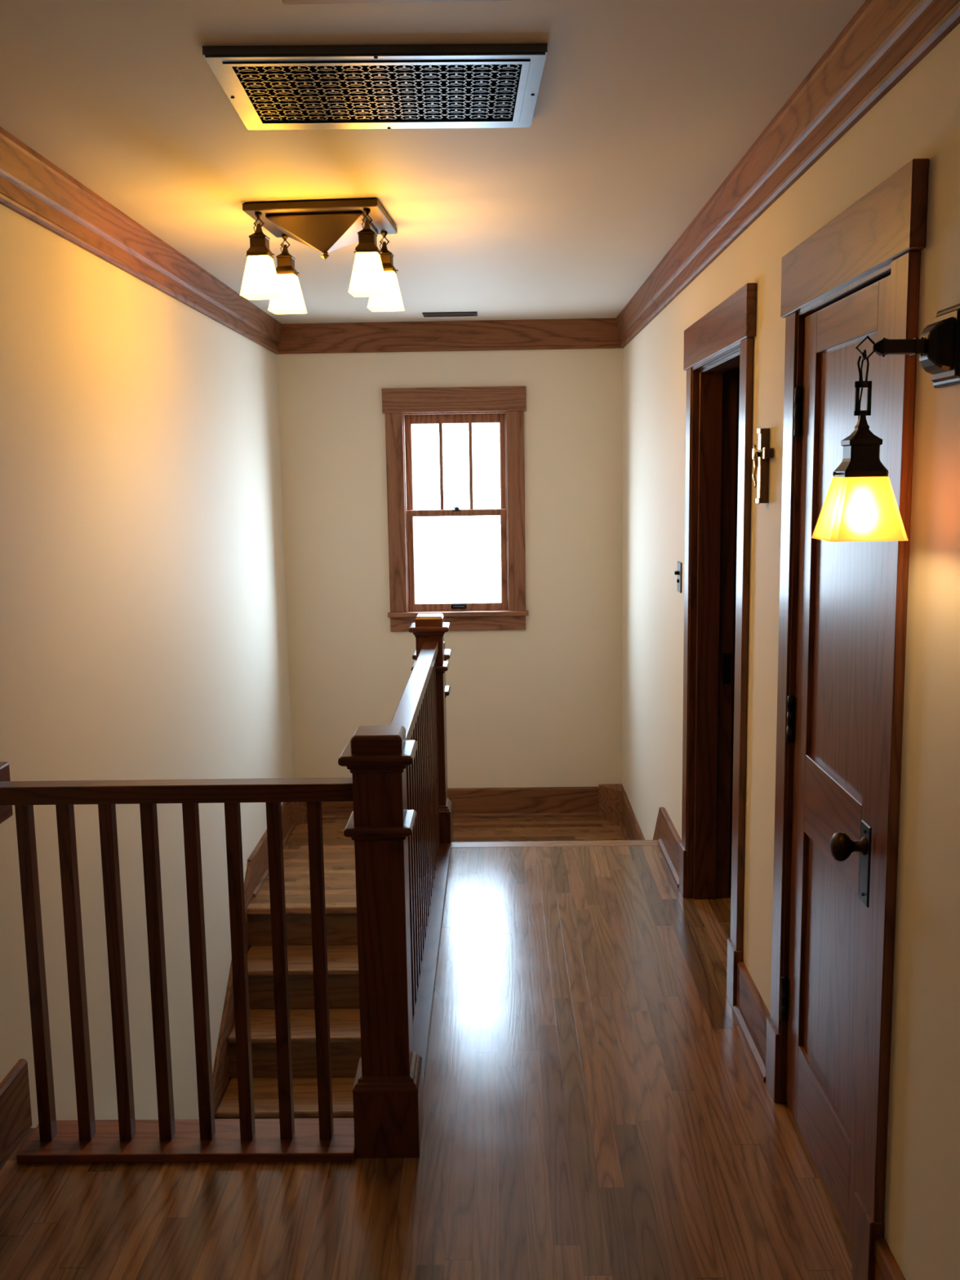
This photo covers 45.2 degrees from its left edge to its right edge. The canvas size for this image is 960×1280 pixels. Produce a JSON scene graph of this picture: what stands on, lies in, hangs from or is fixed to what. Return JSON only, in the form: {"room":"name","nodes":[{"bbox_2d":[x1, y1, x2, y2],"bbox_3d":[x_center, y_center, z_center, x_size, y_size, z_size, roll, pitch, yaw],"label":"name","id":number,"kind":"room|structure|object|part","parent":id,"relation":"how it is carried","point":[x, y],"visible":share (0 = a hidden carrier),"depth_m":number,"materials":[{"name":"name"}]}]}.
{"room":"upstairs hallway","nodes":[
{"label":"upstairs hallway","id":0,"kind":"room"},
{"bbox_2d":[0,204,293,1128],"bbox_3d":[-1.204,1.693,1.438,0.100,5.375,10.731,-1,8,1],"label":"wall","id":1,"kind":"structure","parent":0,"point":[144,624],"depth_m":3.75,"materials":[{"name":"beige paint"}]},
{"bbox_2d":[0,1058,32,1170],"bbox_3d":[-1.132,1.142,2.666,0.024,0.210,0.422,-1,8,1],"label":"baseboard","id":2,"kind":"structure","parent":1,"relation":"attached to","point":[15,1116],"depth_m":2.79,"materials":[{"name":"brown wood"}]},
{"bbox_2d":[0,126,281,354],"bbox_3d":[-1.172,-0.890,1.063,0.044,0.157,10.730,-1,8,1],"label":"crown molding","id":3,"kind":"structure","parent":1,"relation":"attached to","point":[32,186],"depth_m":3.57,"materials":[{"name":"brown wood"}]},
{"bbox_2d":[247,801,307,897],"bbox_3d":[-1.038,1.045,6.121,0.115,0.190,1.269,-1,8,1],"label":"baseboard","id":4,"kind":"structure","parent":1,"relation":"attached to","point":[293,814],"depth_m":5.86,"materials":[{"name":"brown wood"}]},
{"bbox_2d":[0,844,853,1279],"bbox_3d":[0.682,1.633,0.582,3.897,0.220,9.100,-1,8,1],"label":"floor","id":5,"kind":"structure","parent":0,"point":[597,1105],"depth_m":2.70,"materials":[{"name":"brown wood"}]},
{"bbox_2d":[0,761,355,1163],"bbox_3d":[-0.715,0.759,2.736,0.866,0.936,0.164,-1,8,1],"label":"stair railing","id":6,"kind":"object","parent":5,"relation":"on","point":[166,1139],"visible":0.94,"depth_m":2.72,"materials":[{"name":"brown wood"}]},
{"bbox_3d":[-0.706,0.350,2.672,0.836,0.043,0.058,-1,8,1],"label":"handrail","id":7,"kind":"part","parent":6,"relation":"part of","materials":[{"name":"brown wood"}]},
{"bbox_3d":[-0.695,1.212,2.795,0.799,0.022,0.152,-1,8,1],"label":"shoe rail","id":8,"kind":"part","parent":6,"relation":"part of","materials":[{"name":"brown wood"}]},
{"bbox_2d":[337,725,423,1158],"bbox_3d":[-0.226,0.711,2.731,0.169,1.018,0.169,-1,8,1],"label":"newel post","id":9,"kind":"object","parent":5,"relation":"on","point":[388,1087],"visible":1,"depth_m":2.68,"materials":[{"name":"brown wood"}]},
{"bbox_3d":[-0.221,1.035,2.777,0.155,0.031,0.155,-1,8,1],"label":"moulding","id":10,"kind":"part","parent":9,"relation":"part of","materials":[{"name":"brown wood"}]},
{"bbox_2d":[389,641,451,1092],"bbox_3d":[-0.220,0.606,3.867,0.152,0.900,2.166,-1,8,1],"label":"stair railing","id":11,"kind":"object","parent":5,"relation":"on","point":[428,860],"visible":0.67,"depth_m":3.85,"materials":[{"name":"brown wood"}]},
{"bbox_3d":[-0.219,0.181,3.805,0.060,0.042,2.166,-1,8,1],"label":"handrail","id":12,"kind":"part","parent":11,"relation":"part of","materials":[{"name":"brown wood"}]},
{"bbox_3d":[-0.213,1.040,3.929,0.152,0.022,2.122,-1,8,1],"label":"shoe rail","id":13,"kind":"part","parent":11,"relation":"part of","materials":[{"name":"brown wood"}]},
{"bbox_2d":[451,840,658,848],"bbox_3d":[0.263,0.901,5.021,1.080,0.030,0.086,-1,8,1],"label":"trim","id":14,"kind":"structure","parent":5,"relation":"on","point":[616,842],"depth_m":5.01,"materials":[{"name":"brown wood"}]},
{"bbox_2d":[408,613,452,843],"bbox_3d":[-0.208,0.397,4.985,0.169,1.018,0.169,-1,8,1],"label":"newel post","id":15,"kind":"object","parent":14,"relation":"on","point":[426,627],"visible":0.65,"depth_m":4.91,"materials":[{"name":"brown wood"}]},
{"bbox_3d":[-0.203,0.720,5.032,0.155,0.031,0.155,-1,8,1],"label":"moulding","id":16,"kind":"part","parent":15,"relation":"part of","materials":[{"name":"brown wood"}]},
{"bbox_2d":[0,0,866,324],"bbox_3d":[-0.213,-1.032,1.041,2.166,0.100,10.951,-1,8,1],"label":"ceiling","id":17,"kind":"structure","parent":0,"point":[644,108],"depth_m":2.85,"materials":[{"name":"paint"}]},
{"bbox_2d":[240,197,404,314],"bbox_3d":[-0.498,-1.224,3.707,0.448,0.274,0.448,0,8,4],"label":"ceiling light","id":18,"kind":"object","parent":17,"relation":"attached to","point":[326,226],"visible":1,"depth_m":3.56,"materials":[{"name":"white glass"}]},
{"bbox_3d":[-0.677,-1.124,3.565,0.112,0.122,0.112,0,8,4],"label":"lamp shade","id":19,"kind":"part","parent":18,"relation":"part of","materials":[{"name":"white glass"}]},
{"bbox_3d":[-0.651,-1.172,3.897,0.112,0.122,0.112,0,8,4],"label":"lamp shade","id":20,"kind":"part","parent":18,"relation":"part of","materials":[{"name":"white glass"}]},
{"bbox_3d":[-0.500,-1.347,3.689,0.414,0.026,0.414,0,8,4],"label":"plate","id":21,"kind":"part","parent":18,"relation":"part of","materials":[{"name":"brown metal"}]},
{"bbox_3d":[-0.342,-1.125,3.539,0.112,0.122,0.112,0,8,4],"label":"lamp shade","id":22,"kind":"part","parent":18,"relation":"part of","materials":[{"name":"white glass"}]},
{"bbox_3d":[-0.317,-1.174,3.871,0.112,0.122,0.112,0,8,4],"label":"lamp shade","id":23,"kind":"part","parent":18,"relation":"part of","materials":[{"name":"white glass"}]},
{"bbox_2d":[202,43,546,129],"bbox_3d":[-0.208,-1.178,2.479,0.684,0.022,0.508,-1,8,1],"label":"ceiling vent","id":24,"kind":"object","parent":17,"relation":"in","point":[399,86],"visible":1,"depth_m":2.41,"materials":[{"name":"grey metal"}]},
{"bbox_2d":[281,0,497,4],"bbox_3d":[0.038,-1.058,1.618,0.764,0.020,0.747,-1,8,1],"label":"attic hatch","id":25,"kind":"object","parent":17,"relation":"attached to","point":[285,2],"visible":1,"depth_m":1.98,"materials":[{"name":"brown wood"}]},
{"bbox_2d":[422,311,477,317],"bbox_3d":[-0.156,-1.698,6.019,0.283,0.008,0.127,-1,8,1],"label":"ceiling vent","id":26,"kind":"object","parent":17,"relation":"in","point":[437,313],"visible":1,"depth_m":6.00,"materials":[{"name":"metal"}]},
{"bbox_2d":[247,817,625,914],"bbox_3d":[-0.137,1.154,6.060,1.916,0.035,1.403,-1,8,1],"label":"floor","id":27,"kind":"structure","parent":0,"point":[339,853],"depth_m":6.30,"materials":[{"name":"brown wood"}]},
{"bbox_2d":[275,348,622,1077],"bbox_3d":[-0.105,0.898,6.807,2.166,5.375,0.150,-1,8,1],"label":"wall","id":28,"kind":"structure","parent":0,"point":[540,704],"depth_m":6.55,"materials":[{"name":"beige paint"}]},
{"bbox_2d":[278,318,621,354],"bbox_3d":[-0.171,-1.669,6.338,1.916,0.157,0.044,-1,8,1],"label":"crown molding","id":29,"kind":"structure","parent":28,"relation":"attached to","point":[574,333],"depth_m":6.33,"materials":[{"name":"brown wood"}]},
{"bbox_2d":[382,386,528,631],"bbox_3d":[-0.132,-0.739,6.573,0.800,1.359,0.245,-1,8,1],"label":"window","id":30,"kind":"structure","parent":28,"relation":"in","point":[402,407],"depth_m":6.49,"materials":[{"name":"brown wood"}]},
{"bbox_3d":[-0.470,-0.710,6.493,0.098,1.115,0.020,-1,8,1],"label":"casing","id":31,"kind":"part","parent":30,"relation":"part of","materials":[{"name":"brown wood"}]},
{"bbox_3d":[-0.144,-1.332,6.396,0.798,0.134,0.026,-1,8,1],"label":"head casing","id":32,"kind":"part","parent":30,"relation":"part of","materials":[{"name":"brown wood"}]},
{"bbox_3d":[-0.137,-0.995,6.532,0.563,0.565,0.034,-1,8,1],"label":"sash","id":33,"kind":"part","parent":30,"relation":"part of","materials":[{"name":"brown wood"}]},
{"bbox_3d":[-0.129,-0.446,6.573,0.563,0.590,0.034,-1,8,1],"label":"sash","id":34,"kind":"part","parent":30,"relation":"part of","materials":[{"name":"brown wood"}]},
{"bbox_3d":[0.203,-0.719,6.483,0.099,1.115,0.020,-1,8,1],"label":"casing","id":35,"kind":"part","parent":30,"relation":"part of","materials":[{"name":"brown wood"}]},
{"bbox_2d":[321,786,599,820],"bbox_3d":[-0.140,0.952,6.723,1.664,0.174,0.032,-1,8,1],"label":"baseboard","id":36,"kind":"structure","parent":28,"relation":"attached to","point":[527,802],"depth_m":6.72,"materials":[{"name":"brown wood"}]},
{"bbox_2d":[729,368,739,844],"bbox_3d":[1.758,-0.075,3.455,1.780,2.705,2.897,-1,8,1],"label":"wall","id":37,"kind":"structure","parent":0,"point":[738,380],"depth_m":4.82,"materials":[{"name":"white paint"}]},
{"bbox_2d":[622,23,959,1279],"bbox_3d":[0.815,0.428,1.230,0.145,2.875,10.731,-1,8,1],"label":"wall","id":38,"kind":"structure","parent":0,"point":[919,117],"depth_m":2.11,"materials":[{"name":"beige paint"}]},
{"bbox_2d":[598,783,681,888],"bbox_3d":[0.740,0.915,5.587,0.142,0.545,2.247,-1,8,1],"label":"baseboard","id":39,"kind":"structure","parent":38,"relation":"attached to","point":[615,806],"depth_m":6.04,"materials":[{"name":"brown wood"}]},
{"bbox_2d":[674,560,681,592],"bbox_3d":[0.769,-0.245,4.496,0.022,0.118,0.084,-1,8,1],"label":"light switch","id":40,"kind":"object","parent":38,"relation":"attached to","point":[678,573],"visible":1,"depth_m":4.49,"materials":[{"name":"metal"}]},
{"bbox_2d":[679,283,756,1007],"bbox_3d":[0.832,-0.006,3.800,0.173,2.099,1.054,-1,8,1],"label":"door","id":41,"kind":"structure","parent":38,"relation":"in","point":[721,343],"depth_m":4.14,"materials":[{"name":"brown wood"}]},
{"bbox_3d":[0.769,-0.093,4.253,0.020,1.772,0.090,-1,8,1],"label":"casing","id":42,"kind":"part","parent":41,"relation":"part of","materials":[{"name":"brown wood"}]},
{"bbox_3d":[0.745,-0.974,3.660,0.027,0.142,1.054,-1,8,1],"label":"head casing","id":43,"kind":"part","parent":41,"relation":"part of","materials":[{"name":"brown wood"}]},
{"bbox_3d":[0.904,0.105,4.224,0.026,0.115,0.004,-1,8,1],"label":"strike plate","id":44,"kind":"part","parent":41,"relation":"part of","materials":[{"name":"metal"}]},
{"bbox_3d":[0.758,0.039,3.342,0.020,1.772,0.090,-1,8,1],"label":"casing","id":45,"kind":"part","parent":41,"relation":"part of","materials":[{"name":"brown wood"}]},
{"bbox_2d":[732,961,770,1082],"bbox_3d":[0.764,1.060,3.228,0.032,0.155,0.412,-1,8,1],"label":"baseboard","id":46,"kind":"structure","parent":38,"relation":"attached to","point":[750,1012],"depth_m":3.23,"materials":[{"name":"brown wood"}]},
{"bbox_2d":[751,427,773,503],"bbox_3d":[0.737,-0.458,3.035,0.040,0.198,0.138,-1,8,1],"label":"crucifix","id":47,"kind":"object","parent":38,"relation":"attached to","point":[761,456],"visible":1,"depth_m":3.02,"materials":[{"name":"brown wood"}]},
{"bbox_2d":[616,0,959,348],"bbox_3d":[0.700,-0.915,1.036,0.044,0.157,10.730,-1,8,1],"label":"crown molding","id":48,"kind":"structure","parent":38,"relation":"attached to","point":[884,40],"depth_m":2.51,"materials":[{"name":"brown wood"}]},
{"bbox_2d":[765,158,928,1279],"bbox_3d":[0.793,0.186,2.470,0.218,2.099,0.873,-1,8,1],"label":"door","id":49,"kind":"structure","parent":38,"relation":"in","point":[842,615],"depth_m":2.42,"materials":[{"name":"brown wood"}]},
{"bbox_3d":[0.751,0.113,2.834,0.020,1.772,0.090,-1,8,1],"label":"casing","id":50,"kind":"part","parent":49,"relation":"part of","materials":[{"name":"brown wood"}]},
{"bbox_3d":[0.784,0.747,2.553,0.018,0.547,0.433,-1,8,1],"label":"panel","id":51,"kind":"part","parent":49,"relation":"part of","materials":[{"name":"brown wood"}]},
{"bbox_3d":[0.777,0.258,2.482,0.040,1.931,0.414,-1,8,1],"label":"rail","id":52,"kind":"part","parent":49,"relation":"part of","materials":[{"name":"brown wood"}]},
{"bbox_3d":[0.770,-0.155,2.422,0.018,0.924,0.433,-1,8,1],"label":"panel","id":53,"kind":"part","parent":49,"relation":"part of","materials":[{"name":"brown wood"}]},
{"bbox_3d":[0.718,0.403,2.252,0.067,0.059,0.046,-1,8,1],"label":"knob","id":54,"kind":"part","parent":49,"relation":"part of","materials":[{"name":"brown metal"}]},
{"bbox_3d":[0.729,-0.781,2.331,0.027,0.142,0.873,-1,8,1],"label":"head casing","id":55,"kind":"part","parent":49,"relation":"part of","materials":[{"name":"brown wood"}]},
{"bbox_3d":[0.752,0.437,2.256,0.008,0.162,0.054,-1,8,1],"label":"knob plate","id":56,"kind":"part","parent":49,"relation":"part of","materials":[{"name":"metal"}]},
{"bbox_3d":[0.743,0.219,2.102,0.020,1.772,0.090,-1,8,1],"label":"casing","id":57,"kind":"part","parent":49,"relation":"part of","materials":[{"name":"brown wood"}]},
{"bbox_2d":[811,303,959,542],"bbox_3d":[0.640,-0.338,1.813,0.202,0.358,0.122,-1,8,1],"label":"wall sconce","id":58,"kind":"object","parent":38,"relation":"attached to","point":[860,504],"visible":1,"depth_m":1.79,"materials":[{"name":"metal"}]},
{"bbox_3d":[0.602,-0.210,1.832,0.122,0.100,0.122,-1,8,1],"label":"lamp shade","id":59,"kind":"part","parent":58,"relation":"part of","materials":[{"name":"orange glass"}]},
{"bbox_3d":[0.652,-0.456,1.795,0.082,0.029,0.025,-1,8,1],"label":"arm","id":60,"kind":"part","parent":58,"relation":"part of","materials":[{"name":"metal"}]},
{"bbox_3d":[0.730,-0.457,1.794,0.018,0.120,0.120,-1,8,1],"label":"plate","id":61,"kind":"part","parent":58,"relation":"part of","materials":[{"name":"metal"}]},
{"bbox_2d":[873,1237,905,1279],"bbox_3d":[0.713,1.654,-0.875,0.032,0.155,6.212,-1,8,1],"label":"baseboard","id":62,"kind":"structure","parent":38,"relation":"attached to","point":[886,1267],"depth_m":2.14,"materials":[{"name":"brown wood"}]},
{"bbox_3d":[-0.210,2.497,5.008,0.090,2.730,3.871,-1,8,1],"label":"wall","id":63,"kind":"structure","parent":0,"visible":0},
{"bbox_2d":[412,641,453,842],"bbox_3d":[-0.210,0.540,5.285,0.169,1.068,0.169,-1,8,1],"label":"newel post","id":64,"kind":"object","parent":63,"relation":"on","point":[447,652],"visible":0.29,"depth_m":5.24,"materials":[{"name":"brown wood"}]},
{"bbox_3d":[-0.124,4.222,1.842,2.181,0.220,10.831,-1,8,1],"label":"floor","id":65,"kind":"structure","parent":0,"visible":0},
{"bbox_2d":[212,862,361,1119],"bbox_3d":[-0.685,2.556,4.200,0.835,2.618,2.962,-1,8,1],"label":"staircase","id":66,"kind":"structure","parent":65,"relation":"on","point":[341,928],"depth_m":5.05,"materials":[{"name":"brown wood"}]}
]}

